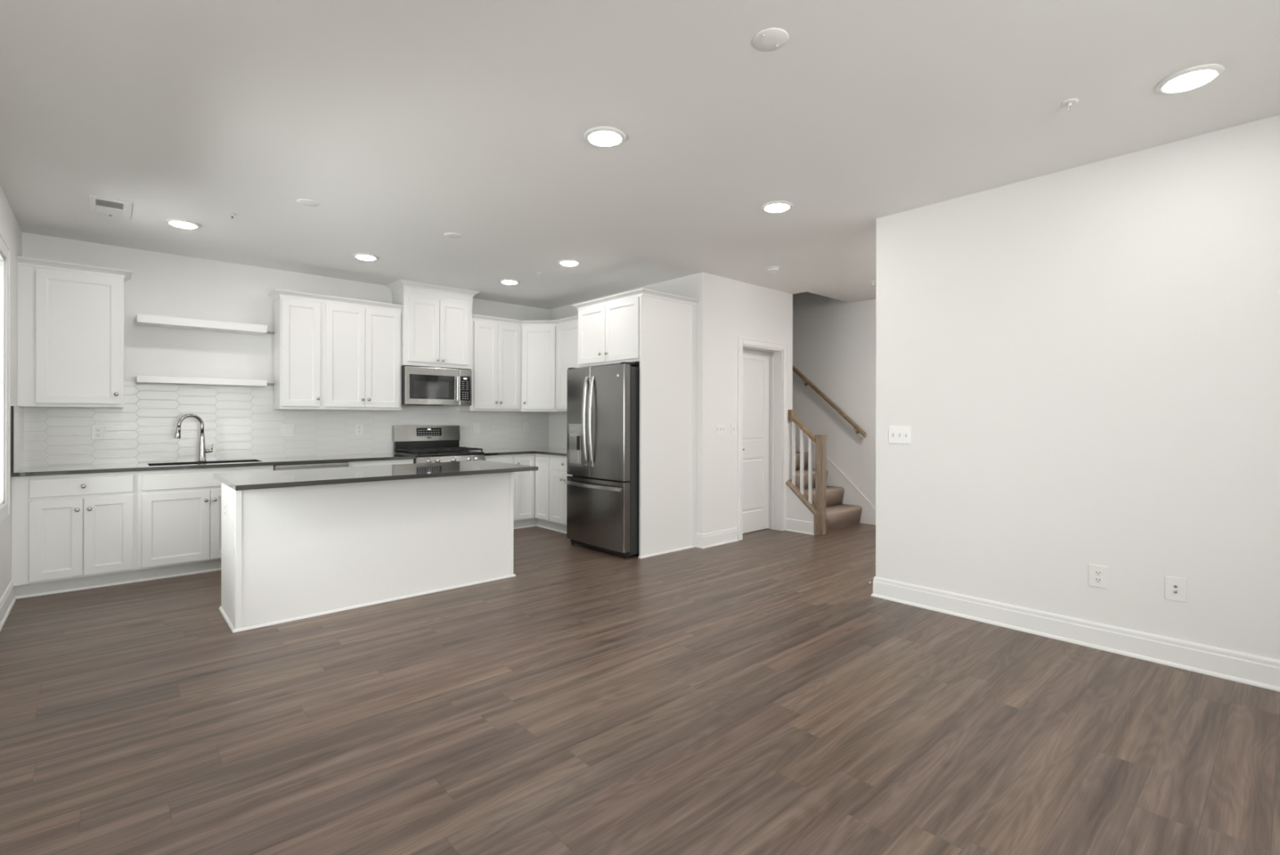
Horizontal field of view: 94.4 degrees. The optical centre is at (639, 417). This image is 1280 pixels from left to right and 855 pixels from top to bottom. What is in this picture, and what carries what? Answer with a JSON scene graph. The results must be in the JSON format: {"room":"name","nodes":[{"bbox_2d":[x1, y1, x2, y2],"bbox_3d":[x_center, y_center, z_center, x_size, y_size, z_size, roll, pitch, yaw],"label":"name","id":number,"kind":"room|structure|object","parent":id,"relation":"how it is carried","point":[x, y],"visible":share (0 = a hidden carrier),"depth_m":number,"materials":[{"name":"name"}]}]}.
{"room":"open-plan kitchen","nodes":[
{"label":"open-plan kitchen","id":0,"kind":"room"},
{"bbox_2d":[0,185,22,598],"bbox_3d":[-1.970,-0.085,1.325,0.150,2.760,9.205,0,0,-42],"label":"wall","id":1,"kind":"structure","parent":0,"point":[10,228],"depth_m":4.14,"materials":[{"name":"white paint"}]},
{"bbox_2d":[0,231,10,522],"bbox_3d":[-4.020,-0.244,3.619,0.170,1.781,0.772,0,0,-42],"label":"window","id":2,"kind":"structure","parent":1,"relation":"in","point":[5,259],"depth_m":3.88,"materials":[{"name":"white paint"}]},
{"bbox_2d":[0,580,16,631],"bbox_3d":[-1.648,1.224,1.094,0.024,0.143,8.429,0,0,-42],"label":"baseboard","id":3,"kind":"structure","parent":1,"relation":"attached to","point":[8,598],"depth_m":3.90,"materials":[{"name":"white paint"}]},
{"bbox_2d":[22,231,549,407],"bbox_3d":[-3.067,-0.087,6.428,5.044,2.760,0.150,0,0,-42],"label":"wall","id":4,"kind":"structure","parent":0,"point":[160,283],"depth_m":5.44,"materials":[{"name":"white paint"}]},
{"bbox_2d":[17,256,132,408],"bbox_3d":[-4.530,-0.648,4.774,0.654,1.123,0.351,0,0,-42],"label":"upper cabinet","id":5,"kind":"object","parent":4,"relation":"attached to","point":[70,322],"visible":0.98,"depth_m":4.64,"materials":[{"name":"white paint"}]},
{"bbox_2d":[136,313,274,335],"bbox_3d":[-3.910,-0.838,5.394,1.030,0.070,0.253,0,0,-42],"label":"floating shelf","id":6,"kind":"object","parent":4,"relation":"attached to","point":[148,320],"visible":1,"depth_m":5.28,"materials":[{"name":"white paint"}]},
{"bbox_2d":[136,374,274,386],"bbox_3d":[-3.908,-0.329,5.391,1.030,0.058,0.243,0,0,-42],"label":"floating shelf","id":7,"kind":"object","parent":4,"relation":"attached to","point":[140,379],"visible":1,"depth_m":5.26,"materials":[{"name":"white paint"}]},
{"bbox_2d":[10,381,567,472],"bbox_3d":[-2.505,0.038,5.720,4.934,0.703,1.655,0,0,-42],"label":"tile backsplash","id":8,"kind":"structure","parent":4,"relation":"attached to","point":[240,422],"depth_m":5.55,"materials":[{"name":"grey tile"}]},
{"bbox_2d":[91,425,105,439],"bbox_3d":[-4.549,0.122,4.972,0.085,0.118,0.008,0,0,-42],"label":"outlet","id":9,"kind":"object","parent":8,"relation":"attached to","point":[98,432],"visible":1,"depth_m":4.97,"materials":[{"name":"white plastic"}]},
{"bbox_2d":[280,423,293,436],"bbox_3d":[-3.514,0.122,5.902,0.120,0.122,0.010,0,0,-42],"label":"light switch","id":10,"kind":"object","parent":8,"relation":"attached to","point":[286,429],"visible":1,"depth_m":5.90,"materials":[{"name":"white plastic"}]},
{"bbox_2d":[355,423,363,435],"bbox_3d":[-3.012,0.123,6.354,0.080,0.120,0.008,0,0,-42],"label":"outlet","id":11,"kind":"object","parent":8,"relation":"attached to","point":[358,427],"visible":1,"depth_m":6.35,"materials":[{"name":"white plastic"}]},
{"bbox_2d":[473,422,479,433],"bbox_3d":[-2.001,0.125,7.263,0.085,0.125,0.010,0,0,-42],"label":"light switch","id":12,"kind":"object","parent":8,"relation":"attached to","point":[476,425],"visible":1,"depth_m":7.26,"materials":[{"name":"white plastic"}]},
{"bbox_2d":[523,422,528,431],"bbox_3d":[-1.484,0.123,7.729,0.075,0.118,0.008,0,0,-42],"label":"outlet","id":13,"kind":"object","parent":8,"relation":"attached to","point":[526,425],"visible":1,"depth_m":7.72,"materials":[{"name":"white plastic"}]},
{"bbox_2d":[267,288,403,410],"bbox_3d":[-3.091,-0.645,6.069,1.187,1.123,0.351,0,0,-42],"label":"upper cabinet","id":14,"kind":"object","parent":4,"relation":"attached to","point":[331,353],"visible":1,"depth_m":5.92,"materials":[{"name":"white paint"}]},
{"bbox_2d":[386,279,479,368],"bbox_3d":[-2.332,-1.015,6.704,0.912,0.896,0.421,0,0,-42],"label":"upper cabinet","id":15,"kind":"object","parent":4,"relation":"attached to","point":[437,319],"visible":0.98,"depth_m":6.55,"materials":[{"name":"white paint"}]},
{"bbox_2d":[401,364,471,405],"bbox_3d":[-2.332,-0.351,6.682,0.757,0.428,0.426,0,0,-42],"label":"microwave","id":16,"kind":"object","parent":15,"relation":"attached to","point":[421,385],"visible":0.98,"depth_m":6.52,"materials":[{"name":"grey metal"}]},
{"bbox_2d":[459,319,519,411],"bbox_3d":[-1.814,-0.618,7.209,0.657,1.073,0.335,0,0,-42],"label":"upper cabinet","id":17,"kind":"object","parent":4,"relation":"attached to","point":[495,346],"visible":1,"depth_m":7.10,"materials":[{"name":"white paint"}]},
{"bbox_2d":[549,274,694,412],"bbox_3d":[-0.345,-0.082,7.090,0.110,2.760,2.805,0,0,-42],"label":"wall","id":18,"kind":"structure","parent":0,"point":[683,286],"depth_m":6.35,"materials":[{"name":"white paint"}]},
{"bbox_2d":[520,324,557,412],"bbox_3d":[-1.240,-0.617,7.534,0.628,1.073,0.619,0,0,-42],"label":"upper cabinet","id":19,"kind":"object","parent":18,"relation":"attached to","point":[538,344],"visible":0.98,"depth_m":7.33,"materials":[{"name":"white paint"}]},
{"bbox_2d":[471,314,577,325],"bbox_3d":[-1.093,-1.175,7.014,1.677,0.056,0.646,0,0,12],"label":"crown molding","id":20,"kind":"structure","parent":19,"relation":"attached to","point":[474,317],"depth_m":7.21,"materials":[{"name":"white paint"}]},
{"bbox_2d":[556,320,581,411],"bbox_3d":[-0.585,-0.616,7.019,0.344,1.073,1.020,0,0,-42],"label":"upper cabinet","id":21,"kind":"object","parent":18,"relation":"attached to","point":[566,333],"visible":0.1,"depth_m":7.17,"materials":[{"name":"white paint"}]},
{"bbox_2d":[572,288,699,367],"bbox_3d":[-0.059,-0.861,6.107,0.783,0.660,1.103,0,0,-42],"label":"upper cabinet","id":22,"kind":"object","parent":18,"relation":"attached to","point":[609,333],"visible":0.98,"depth_m":5.82,"materials":[{"name":"white paint"}]},
{"bbox_2d":[0,522,1279,854],"bbox_3d":[0.914,1.351,3.820,7.780,0.100,9.355,0,0,-42],"label":"floor","id":23,"kind":"structure","parent":0,"point":[753,694],"depth_m":2.55,"materials":[{"name":"brown wood"}]},
{"bbox_2d":[11,471,137,598],"bbox_3d":[-4.396,0.852,4.643,0.680,0.877,0.701,0,0,-42],"label":"base cabinet","id":24,"kind":"object","parent":23,"relation":"on","point":[77,531],"visible":0.98,"depth_m":4.39,"materials":[{"name":"white paint"}]},
{"bbox_2d":[137,465,273,582],"bbox_3d":[-3.800,0.853,5.178,0.923,0.877,0.701,0,0,-42],"label":"base cabinet","id":25,"kind":"object","parent":23,"relation":"on","point":[179,533],"visible":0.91,"depth_m":4.81,"materials":[{"name":"white paint"}]},
{"bbox_2d":[10,453,415,476],"bbox_3d":[-3.595,0.401,5.377,2.854,0.028,0.707,0,0,-42],"label":"countertop","id":26,"kind":"structure","parent":25,"relation":"on","point":[179,464],"depth_m":5.05,"materials":[{"name":"grey stone"}]},
{"bbox_2d":[174,413,213,461],"bbox_3d":[-3.969,0.175,5.262,0.076,0.423,0.303,0,0,27],"label":"faucet","id":27,"kind":"object","parent":26,"relation":"on","point":[202,455],"visible":1,"depth_m":5.31,"materials":[{"name":"silver metal"}]},
{"bbox_2d":[273,462,348,470],"bbox_3d":[-3.203,0.856,5.668,0.612,0.874,0.691,0,0,-42],"label":"dishwasher","id":28,"kind":"object","parent":23,"relation":"on","point":[332,464],"visible":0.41,"depth_m":5.43,"materials":[{"name":"grey metal"}]},
{"bbox_2d":[218,471,515,632],"bbox_3d":[-1.961,0.853,4.465,1.930,0.884,0.676,0,0,-42],"label":"kitchen island","id":29,"kind":"object","parent":23,"relation":"on","point":[290,553],"visible":0.87,"depth_m":4.05,"materials":[{"name":"white paint"}]},
{"bbox_2d":[224,500,226,519],"bbox_3d":[-2.692,0.599,3.847,0.008,0.115,0.070,0,0,-42],"label":"outlet","id":30,"kind":"object","parent":29,"relation":"attached to","point":[225,502],"visible":1,"depth_m":3.83,"materials":[{"name":"white plastic"}]},
{"bbox_2d":[213,459,537,490],"bbox_3d":[-1.860,0.396,4.360,1.991,0.029,0.954,0,0,-42],"label":"island countertop","id":31,"kind":"structure","parent":29,"relation":"on","point":[237,481],"depth_m":4.09,"materials":[{"name":"grey stone"}]},
{"bbox_2d":[348,458,413,466],"bbox_3d":[-2.764,0.855,6.111,0.622,0.877,0.701,0,0,-42],"label":"base cabinet","id":32,"kind":"object","parent":23,"relation":"on","point":[405,460],"visible":0.02,"depth_m":5.87,"materials":[{"name":"white paint"}]},
{"bbox_2d":[391,425,484,463],"bbox_3d":[-2.221,0.650,6.553,0.760,1.130,0.767,0,0,-42],"label":"gas range","id":33,"kind":"object","parent":23,"relation":"on","point":[428,443],"visible":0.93,"depth_m":6.60,"materials":[{"name":"grey metal"}]},
{"bbox_2d":[394,450,484,457],"bbox_3d":[-2.214,0.388,6.546,0.758,0.023,0.625,0,0,-42],"label":"cooktop","id":34,"kind":"object","parent":33,"relation":"in","point":[432,453],"depth_m":6.36,"materials":[{"name":"black metal"}]},
{"bbox_2d":[484,453,513,463],"bbox_3d":[-1.815,0.857,6.964,0.378,0.877,0.701,0,0,-42],"label":"base cabinet","id":35,"kind":"object","parent":23,"relation":"on","point":[497,458],"visible":0.07,"depth_m":6.75,"materials":[{"name":"white paint"}]},
{"bbox_2d":[513,453,553,529],"bbox_3d":[-1.244,0.858,7.293,0.926,0.877,0.976,0,0,-42],"label":"base cabinet","id":36,"kind":"object","parent":23,"relation":"on","point":[531,489],"visible":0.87,"depth_m":6.95,"materials":[{"name":"white paint"}]},
{"bbox_2d":[474,447,566,456],"bbox_3d":[-1.160,0.406,6.930,1.316,0.028,1.655,0,0,-42],"label":"countertop","id":37,"kind":"structure","parent":36,"relation":"on","point":[547,451],"depth_m":6.99,"materials":[{"name":"grey stone"}]},
{"bbox_2d":[550,454,571,533],"bbox_3d":[-0.597,0.859,6.769,0.664,0.877,0.663,0,0,-42],"label":"base cabinet","id":38,"kind":"object","parent":23,"relation":"on","point":[558,474],"visible":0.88,"depth_m":6.70,"materials":[{"name":"white paint"}]},
{"bbox_2d":[564,361,639,559],"bbox_3d":[-0.180,0.393,5.981,0.868,1.812,0.910,0,0,-42],"label":"refrigerator","id":39,"kind":"object","parent":23,"relation":"on","point":[602,428],"visible":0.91,"depth_m":5.60,"materials":[{"name":"grey metal"}]},
{"bbox_2d":[638,294,697,558],"bbox_3d":[0.281,0.080,5.738,0.765,2.439,0.036,0,0,-42],"label":"panel","id":40,"kind":"object","parent":23,"relation":"on","point":[668,345],"visible":1,"depth_m":5.72,"materials":[{"name":"white paint"}]},
{"bbox_2d":[786,409,826,535],"bbox_3d":[1.891,0.603,6.762,0.163,1.399,0.445,0,0,-42],"label":"stair railing","id":41,"kind":"object","parent":23,"relation":"on","point":[819,509],"visible":1,"depth_m":6.69,"materials":[{"name":"brown wood"}]},
{"bbox_2d":[795,424,875,530],"bbox_3d":[1.514,-0.078,8.024,0.970,2.760,3.067,0,0,-42],"label":"staircase","id":42,"kind":"structure","parent":23,"relation":"on","point":[846,505],"depth_m":7.39,"materials":[{"name":"beige carpet"}]},
{"bbox_2d":[0,0,1279,309],"bbox_3d":[0.919,-1.609,3.820,7.780,0.300,9.355,0,0,-42],"label":"ceiling","id":43,"kind":"structure","parent":0,"point":[409,124],"depth_m":2.88,"materials":[{"name":"white paint"}]},
{"bbox_2d":[88,194,132,219],"bbox_3d":[-3.681,-1.460,4.118,0.220,0.016,0.440,0,0,-42],"label":"ceiling vent","id":44,"kind":"object","parent":43,"relation":"in","point":[97,204],"visible":1,"depth_m":4.10,"materials":[{"name":"white plastic"}]},
{"bbox_2d":[164,218,201,228],"bbox_3d":[-3.444,-1.457,4.466,0.220,0.021,0.220,0,0,-42],"label":"recessed light","id":45,"kind":"object","parent":43,"relation":"in","point":[180,223],"visible":1,"depth_m":4.43,"materials":[{"name":"white plastic"}]},
{"bbox_2d":[170,221,195,228],"bbox_3d":[-3.444,-1.454,4.466,0.153,0.015,0.153,0,0,-42],"label":"diffuser","id":46,"kind":"object","parent":45,"relation":"attached to","point":[185,224],"depth_m":4.44,"materials":[{"name":"white"}]},
{"bbox_2d":[226,212,237,219],"bbox_3d":[-2.928,-1.448,4.252,0.068,0.038,0.068,0,0,-42],"label":"sprinkler","id":47,"kind":"object","parent":43,"relation":"attached to","point":[232,214],"visible":1,"depth_m":4.25,"materials":[{"name":"white metal"}]},
{"bbox_2d":[296,199,319,206],"bbox_3d":[-2.259,-1.462,4.029,0.136,0.008,0.136,0,0,-42],"label":"cover plate","id":48,"kind":"object","parent":43,"relation":"attached to","point":[308,202],"visible":1,"depth_m":4.02,"materials":[{"name":"white paint"}]},
{"bbox_2d":[352,253,378,260],"bbox_3d":[-2.486,-1.455,5.372,0.220,0.021,0.220,0,0,-42],"label":"recessed light","id":49,"kind":"object","parent":43,"relation":"in","point":[366,256],"visible":1,"depth_m":5.33,"materials":[{"name":"white plastic"}]},
{"bbox_2d":[356,255,375,260],"bbox_3d":[-2.486,-1.452,5.372,0.153,0.015,0.153,0,0,-42],"label":"diffuser","id":50,"kind":"object","parent":49,"relation":"attached to","point":[362,257],"depth_m":5.35,"materials":[{"name":"white"}]},
{"bbox_2d":[444,232,461,238],"bbox_3d":[-1.501,-1.460,4.745,0.136,0.008,0.136,0,0,-42],"label":"cover plate","id":51,"kind":"object","parent":43,"relation":"attached to","point":[453,235],"visible":1,"depth_m":4.74,"materials":[{"name":"white paint"}]},
{"bbox_2d":[498,279,519,284],"bbox_3d":[-1.397,-1.453,6.340,0.220,0.021,0.220,0,0,-42],"label":"recessed light","id":52,"kind":"object","parent":43,"relation":"in","point":[502,281],"visible":1,"depth_m":6.29,"materials":[{"name":"white plastic"}]},
{"bbox_2d":[502,280,516,284],"bbox_3d":[-1.397,-1.450,6.340,0.153,0.015,0.153,0,0,-42],"label":"diffuser","id":53,"kind":"object","parent":52,"relation":"attached to","point":[503,282],"depth_m":6.31,"materials":[{"name":"white"}]},
{"bbox_2d":[557,258,581,266],"bbox_3d":[-0.665,-1.452,5.564,0.220,0.021,0.220,0,0,-42],"label":"recessed light","id":54,"kind":"object","parent":43,"relation":"in","point":[567,262],"visible":1,"depth_m":5.52,"materials":[{"name":"white plastic"}]},
{"bbox_2d":[560,261,577,266],"bbox_3d":[-0.665,-1.449,5.564,0.153,0.015,0.153,0,0,-42],"label":"diffuser","id":55,"kind":"object","parent":54,"relation":"attached to","point":[563,263],"depth_m":5.53,"materials":[{"name":"white"}]},
{"bbox_2d":[583,126,626,146],"bbox_3d":[-0.182,-1.451,3.075,0.220,0.021,0.220,0,0,-42],"label":"recessed light","id":56,"kind":"object","parent":43,"relation":"in","point":[600,136],"visible":1,"depth_m":3.04,"materials":[{"name":"white plastic"}]},
{"bbox_2d":[590,131,619,146],"bbox_3d":[-0.182,-1.448,3.075,0.153,0.015,0.153,0,0,-42],"label":"diffuser","id":57,"kind":"object","parent":56,"relation":"attached to","point":[597,138],"depth_m":3.06,"materials":[{"name":"white"}]},
{"bbox_2d":[752,27,788,51],"bbox_3d":[0.503,-1.456,2.285,0.136,0.008,0.136,0,0,-42],"label":"cover plate","id":58,"kind":"object","parent":43,"relation":"attached to","point":[771,38],"visible":1,"depth_m":2.28,"materials":[{"name":"white paint"}]},
{"bbox_2d":[766,266,779,273],"bbox_3d":[1.291,-1.433,5.745,0.124,0.052,0.124,0,0,-42],"label":"smoke detector","id":59,"kind":"object","parent":43,"relation":"attached to","point":[772,269],"visible":1,"depth_m":5.71,"materials":[{"name":"white plastic"}]},
{"bbox_2d":[760,200,793,213],"bbox_3d":[0.945,-1.449,4.083,0.220,0.021,0.220,0,0,-42],"label":"recessed light","id":60,"kind":"object","parent":43,"relation":"in","point":[774,206],"visible":1,"depth_m":4.05,"materials":[{"name":"white plastic"}]},
{"bbox_2d":[765,203,788,212],"bbox_3d":[0.945,-1.446,4.083,0.153,0.015,0.153,0,0,-42],"label":"diffuser","id":61,"kind":"object","parent":60,"relation":"attached to","point":[771,207],"depth_m":4.06,"materials":[{"name":"white"}]},
{"bbox_2d":[1060,97,1078,111],"bbox_3d":[1.983,-1.438,2.735,0.068,0.038,0.068,0,0,-42],"label":"sprinkler","id":62,"kind":"object","parent":43,"relation":"attached to","point":[1068,103],"visible":1,"depth_m":2.73,"materials":[{"name":"white metal"}]},
{"bbox_2d":[1155,63,1225,93],"bbox_3d":[2.358,-1.446,2.543,0.220,0.021,0.220,0,0,-42],"label":"recessed light","id":63,"kind":"object","parent":43,"relation":"in","point":[1195,77],"visible":1,"depth_m":2.52,"materials":[{"name":"white plastic"}]},
{"bbox_2d":[1164,70,1213,92],"bbox_3d":[2.358,-1.443,2.543,0.153,0.015,0.153,0,0,-42],"label":"diffuser","id":64,"kind":"object","parent":63,"relation":"attached to","point":[1193,79],"depth_m":2.53,"materials":[{"name":"white"}]},
{"bbox_2d":[694,271,792,533],"bbox_3d":[1.174,-0.079,6.493,1.570,2.760,0.115,0,0,-42],"label":"wall","id":65,"kind":"structure","parent":0,"point":[728,309],"depth_m":6.15,"materials":[{"name":"white paint"}]},
{"bbox_2d":[695,527,737,548],"bbox_3d":[0.796,1.229,6.119,0.559,0.143,0.109,0,0,-42],"label":"baseboard","id":66,"kind":"structure","parent":65,"relation":"attached to","point":[707,540],"depth_m":6.04,"materials":[{"name":"white paint"}]},
{"bbox_2d":[715,423,724,435],"bbox_3d":[0.832,0.116,6.096,0.145,0.118,0.018,0,0,-42],"label":"light switch","id":67,"kind":"object","parent":65,"relation":"attached to","point":[720,428],"visible":1,"depth_m":6.10,"materials":[{"name":"white plastic"}]},
{"bbox_2d":[730,422,736,434],"bbox_3d":[0.990,0.116,6.238,0.078,0.118,0.018,0,0,-42],"label":"light switch","id":68,"kind":"object","parent":65,"relation":"attached to","point":[733,427],"visible":1,"depth_m":6.24,"materials":[{"name":"white plastic"}]},
{"bbox_2d":[742,348,769,533],"bbox_3d":[1.260,0.260,6.715,0.716,2.066,0.091,0,0,-42],"label":"door","id":69,"kind":"structure","parent":65,"relation":"in","point":[755,363],"depth_m":6.78,"materials":[{"name":"white paint"}]},
{"bbox_2d":[737,336,787,540],"bbox_3d":[1.308,0.220,6.658,0.894,2.162,0.220,0,0,-42],"label":"trim","id":70,"kind":"structure","parent":65,"relation":"attached to","point":[778,363],"depth_m":6.85,"materials":[{"name":"white paint"}]},
{"bbox_2d":[786,484,813,522],"bbox_3d":[1.864,1.028,6.782,0.135,0.549,0.380,0,0,-42],"label":"wall","id":71,"kind":"structure","parent":0,"point":[796,509],"depth_m":6.77,"materials":[{"name":"white paint"}]},
{"bbox_2d":[785,518,813,534],"bbox_3d":[1.808,1.232,6.733,0.012,0.140,0.380,0,0,-42],"label":"baseboard","id":72,"kind":"structure","parent":71,"relation":"attached to","point":[792,525],"depth_m":6.72,"materials":[{"name":"white paint"}]},
{"bbox_2d":[792,291,875,509],"bbox_3d":[3.473,-1.395,6.686,0.150,5.400,9.900,0,0,-42],"label":"wall","id":73,"kind":"structure","parent":0,"point":[834,340],"depth_m":7.59,"materials":[{"name":"white paint"}]},
{"bbox_2d":[792,364,866,437],"bbox_3d":[1.893,-0.936,8.258,0.095,2.344,2.650,0,0,-42],"label":"wall handrail","id":74,"kind":"object","parent":73,"relation":"attached to","point":[859,429],"visible":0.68,"depth_m":7.59,"materials":[{"name":"brown wood"}]},
{"bbox_2d":[875,114,1279,660],"bbox_3d":[3.230,-0.075,2.748,0.120,2.760,4.366,0,0,-42],"label":"wall","id":75,"kind":"structure","parent":0,"point":[1082,363],"depth_m":3.37,"materials":[{"name":"white paint"}]},
{"bbox_2d":[888,426,911,444],"bbox_3d":[1.837,0.120,4.193,0.018,0.120,0.158,0,0,-42],"label":"light switch","id":76,"kind":"object","parent":75,"relation":"attached to","point":[897,434],"visible":1,"depth_m":4.19,"materials":[{"name":"white plastic"}]},
{"bbox_2d":[871,576,1279,691],"bbox_3d":[3.220,1.234,2.757,0.168,0.143,4.390,0,0,-42],"label":"baseboard","id":77,"kind":"structure","parent":75,"relation":"attached to","point":[1237,666],"depth_m":3.35,"materials":[{"name":"white paint"}]},
{"bbox_2d":[1088,564,1107,588],"bbox_3d":[2.596,0.897,3.355,0.008,0.124,0.088,0,0,-42],"label":"outlet","id":78,"kind":"object","parent":75,"relation":"attached to","point":[1098,575],"visible":1,"depth_m":3.35,"materials":[{"name":"white plastic"}]},
{"bbox_2d":[1094,577,1102,582],"bbox_3d":[2.594,0.917,3.353,0.002,0.028,0.032,0,0,-42],"label":"socket","id":79,"kind":"object","parent":78,"relation":"attached to","point":[1097,580],"depth_m":3.35,"materials":[{"name":"grey plastic"}]},
{"bbox_2d":[1094,569,1102,575],"bbox_3d":[2.594,0.877,3.353,0.002,0.028,0.032,0,0,-42],"label":"socket","id":80,"kind":"object","parent":78,"relation":"attached to","point":[1097,572],"depth_m":3.35,"materials":[{"name":"grey plastic"}]},
{"bbox_2d":[1164,575,1186,602],"bbox_3d":[2.812,0.898,3.109,0.016,0.122,0.085,0,0,-42],"label":"cable plate","id":81,"kind":"object","parent":75,"relation":"attached to","point":[1175,588],"visible":1,"depth_m":3.11,"materials":[{"name":"white plastic"}]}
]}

